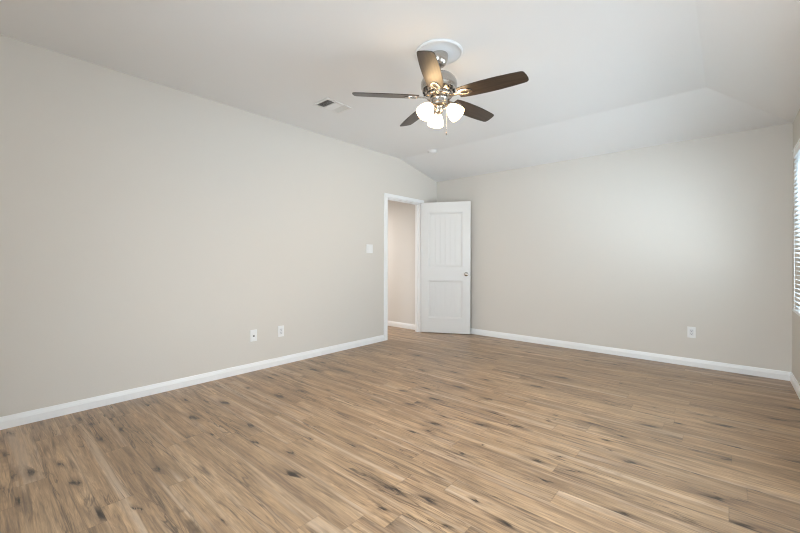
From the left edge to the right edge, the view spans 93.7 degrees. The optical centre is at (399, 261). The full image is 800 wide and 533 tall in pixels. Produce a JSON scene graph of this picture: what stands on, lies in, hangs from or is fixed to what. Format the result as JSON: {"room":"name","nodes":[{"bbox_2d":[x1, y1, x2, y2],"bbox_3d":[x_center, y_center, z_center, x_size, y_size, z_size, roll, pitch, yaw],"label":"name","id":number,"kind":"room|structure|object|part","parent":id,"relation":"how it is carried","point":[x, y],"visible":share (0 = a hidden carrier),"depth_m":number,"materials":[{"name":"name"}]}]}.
{"room":"empty bedroom","nodes":[
{"label":"empty bedroom","id":0,"kind":"room"},
{"bbox_2d":[0,35,436,416],"bbox_3d":[-1.435,-0.196,3.991,0.100,2.636,6.100,0,0,41],"label":"wall","id":1,"kind":"structure","parent":0,"point":[147,227],"depth_m":3.19,"materials":[{"name":"beige paint"}]},
{"bbox_2d":[0,335,383,429],"bbox_3d":[-1.399,1.081,3.951,0.014,0.083,6.086,0,0,41],"label":"baseboard","id":2,"kind":"structure","parent":1,"relation":"attached to","point":[27,417],"depth_m":3.19,"materials":[{"name":"white paint"}]},
{"bbox_2d":[250,329,256,341],"bbox_3d":[-1.495,0.761,3.838,0.017,0.118,0.072,0,0,41],"label":"cable jack plate","id":3,"kind":"object","parent":1,"relation":"attached to","point":[253,333],"visible":1,"depth_m":3.84,"materials":[{"name":"white plastic"}]},
{"bbox_2d":[278,325,283,336],"bbox_3d":[-1.292,0.760,4.075,0.009,0.118,0.072,0,0,41],"label":"wall outlet","id":4,"kind":"object","parent":1,"relation":"attached to","point":[280,328],"visible":1,"depth_m":4.07,"materials":[{"name":"white plastic"}]},
{"bbox_2d":[366,244,372,252],"bbox_3d":[-0.410,-0.169,5.078,0.010,0.118,0.116,0,0,41],"label":"light switch","id":5,"kind":"object","parent":1,"relation":"attached to","point":[369,248],"visible":1,"depth_m":5.07,"materials":[{"name":"white plastic"}]},
{"bbox_2d":[384,193,423,340],"bbox_3d":[0.033,0.078,5.666,0.128,2.086,0.910,0,0,41],"label":"trim","id":6,"kind":"structure","parent":1,"relation":"attached to","point":[392,197],"depth_m":5.89,"materials":[{"name":"white paint"}]},
{"bbox_2d":[421,201,470,333],"bbox_3d":[0.701,0.097,5.826,0.776,2.028,0.171,0,0,14],"label":"door","id":7,"kind":"structure","parent":6,"relation":"attached to","point":[445,226],"depth_m":5.82,"materials":[{"name":"white paint"}]},
{"bbox_2d":[0,326,799,532],"bbox_3d":[-1.056,1.154,3.660,7.314,0.060,6.100,0,0,41],"label":"floor","id":8,"kind":"structure","parent":0,"point":[410,431],"depth_m":2.22,"materials":[{"name":"brown wood"}]},
{"bbox_2d":[0,0,799,181],"bbox_3d":[0.152,-1.450,2.600,4.114,0.276,6.100,0,0,41],"label":"ceiling","id":9,"kind":"structure","parent":0,"point":[605,76],"depth_m":2.81,"materials":[{"name":"white paint"}]},
{"bbox_2d":[313,98,351,113],"bbox_3d":[-0.652,-1.507,3.650,0.221,0.011,0.311,0,0,41],"label":"ceiling vent","id":10,"kind":"object","parent":9,"relation":"in","point":[331,105],"visible":1,"depth_m":3.64,"materials":[{"name":"white metal"}]},
{"bbox_2d":[427,149,436,153],"bbox_3d":[0.443,-1.494,5.143,0.134,0.038,0.134,0,0,41],"label":"smoke detector","id":11,"kind":"object","parent":9,"relation":"attached to","point":[432,151],"visible":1,"depth_m":5.10,"materials":[{"name":"white plastic"}]},
{"bbox_2d":[415,39,462,64],"bbox_3d":[0.281,-1.498,2.707,0.342,0.020,0.342,0,0,41],"label":"ceiling medallion","id":12,"kind":"object","parent":9,"relation":"attached to","point":[454,50],"visible":0.6,"depth_m":2.63,"materials":[{"name":"white paint"}]},
{"bbox_2d":[352,50,528,134],"bbox_3d":[0.315,-1.196,2.721,1.183,0.583,1.174,0,0,41],"label":"ceiling fan","id":13,"kind":"object","parent":12,"relation":"hanging from","point":[439,86],"visible":1,"depth_m":2.63,"materials":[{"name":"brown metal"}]},
{"bbox_3d":[-0.103,-1.182,2.675,0.471,0.006,0.132,0,13,-5],"label":"blade","id":14,"kind":"part","parent":13,"relation":"part of","materials":[{"name":"brown wood"}]},
{"bbox_3d":[0.131,-1.183,3.063,0.132,0.006,0.471,-14,6,-22],"label":"blade","id":15,"kind":"part","parent":13,"relation":"part of","materials":[{"name":"brown wood"}]},
{"bbox_3d":[0.178,-1.058,2.641,0.117,0.128,0.126,0,0,41],"label":"lamp shade","id":16,"kind":"part","parent":13,"relation":"part of","materials":[{"name":"white glass"}]},
{"bbox_3d":[0.193,-1.181,2.333,0.132,0.006,0.471,13,3,13],"label":"blade","id":17,"kind":"part","parent":13,"relation":"part of","materials":[{"name":"brown wood"}]},
{"bbox_3d":[0.270,-1.059,2.837,0.120,0.128,0.120,0,0,41],"label":"lamp shade","id":18,"kind":"part","parent":13,"relation":"part of","materials":[{"name":"white glass"}]},
{"bbox_3d":[0.394,-1.058,2.659,0.126,0.128,0.117,0,0,41],"label":"lamp shade","id":19,"kind":"part","parent":13,"relation":"part of","materials":[{"name":"white glass"}]},
{"bbox_3d":[0.572,-1.182,2.961,0.471,0.006,0.132,0,-13,-41],"label":"blade","id":20,"kind":"part","parent":13,"relation":"part of","materials":[{"name":"brown wood"}]},
{"bbox_3d":[0.611,-1.181,2.509,0.471,0.006,0.132,0,-13,31],"label":"blade","id":21,"kind":"part","parent":13,"relation":"part of","materials":[{"name":"brown wood"}]},
{"bbox_2d":[388,200,414,324],"bbox_3d":[-0.814,-0.104,7.129,3.100,2.440,0.100,0,0,41],"label":"wall","id":22,"kind":"structure","parent":0,"point":[401,216],"depth_m":6.33,"materials":[{"name":"white paint"}]},
{"bbox_2d":[388,321,414,329],"bbox_3d":[-0.860,1.074,7.095,3.084,0.083,0.014,0,0,41],"label":"baseboard","id":23,"kind":"structure","parent":22,"relation":"attached to","point":[390,323],"depth_m":6.31,"materials":[{"name":"white paint"}]},
{"bbox_2d":[437,123,792,371],"bbox_3d":[2.192,-0.089,4.936,4.314,2.550,0.100,0,0,41],"label":"wall","id":24,"kind":"structure","parent":0,"point":[632,249],"depth_m":4.30,"materials":[{"name":"beige paint"}]},
{"bbox_2d":[470,328,791,380],"bbox_3d":[2.153,1.084,4.896,4.114,0.083,0.014,0,0,41],"label":"baseboard","id":25,"kind":"structure","parent":24,"relation":"attached to","point":[755,371],"depth_m":4.28,"materials":[{"name":"white paint"}]},
{"bbox_2d":[687,326,695,337],"bbox_3d":[3.137,0.765,4.037,0.072,0.118,0.009,0,0,41],"label":"wall outlet","id":26,"kind":"object","parent":24,"relation":"attached to","point":[691,331],"visible":1,"depth_m":4.03,"materials":[{"name":"white plastic"}]},
{"bbox_2d":[792,109,799,384],"bbox_3d":[1.735,-0.066,1.215,0.100,2.520,6.100,0,0,41],"label":"wall","id":27,"kind":"structure","parent":0,"point":[796,124],"depth_m":3.37,"materials":[{"name":"beige paint"}]},
{"bbox_2d":[790,373,799,398],"bbox_3d":[1.686,1.093,1.250,0.014,0.083,6.086,0,0,41],"label":"baseboard","id":28,"kind":"structure","parent":27,"relation":"attached to","point":[796,386],"depth_m":3.28,"materials":[{"name":"white paint"}]},
{"bbox_2d":[792,138,799,315],"bbox_3d":[2.704,-0.255,2.440,0.057,1.335,1.772,0,0,41],"label":"window blind","id":29,"kind":"object","parent":27,"relation":"attached to","point":[796,151],"visible":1,"depth_m":3.00,"materials":[{"name":"white paint"}]},
{"bbox_3d":[3.185,-0.240,2.991,0.055,1.285,0.002,0,0,41],"label":"ladder cord","id":30,"kind":"part","parent":29,"relation":"part of","materials":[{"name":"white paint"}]},
{"bbox_3d":[2.702,0.402,2.443,0.051,0.022,1.740,0,0,41],"label":"rail","id":31,"kind":"part","parent":29,"relation":"part of","materials":[{"name":"white paint"}]}
]}

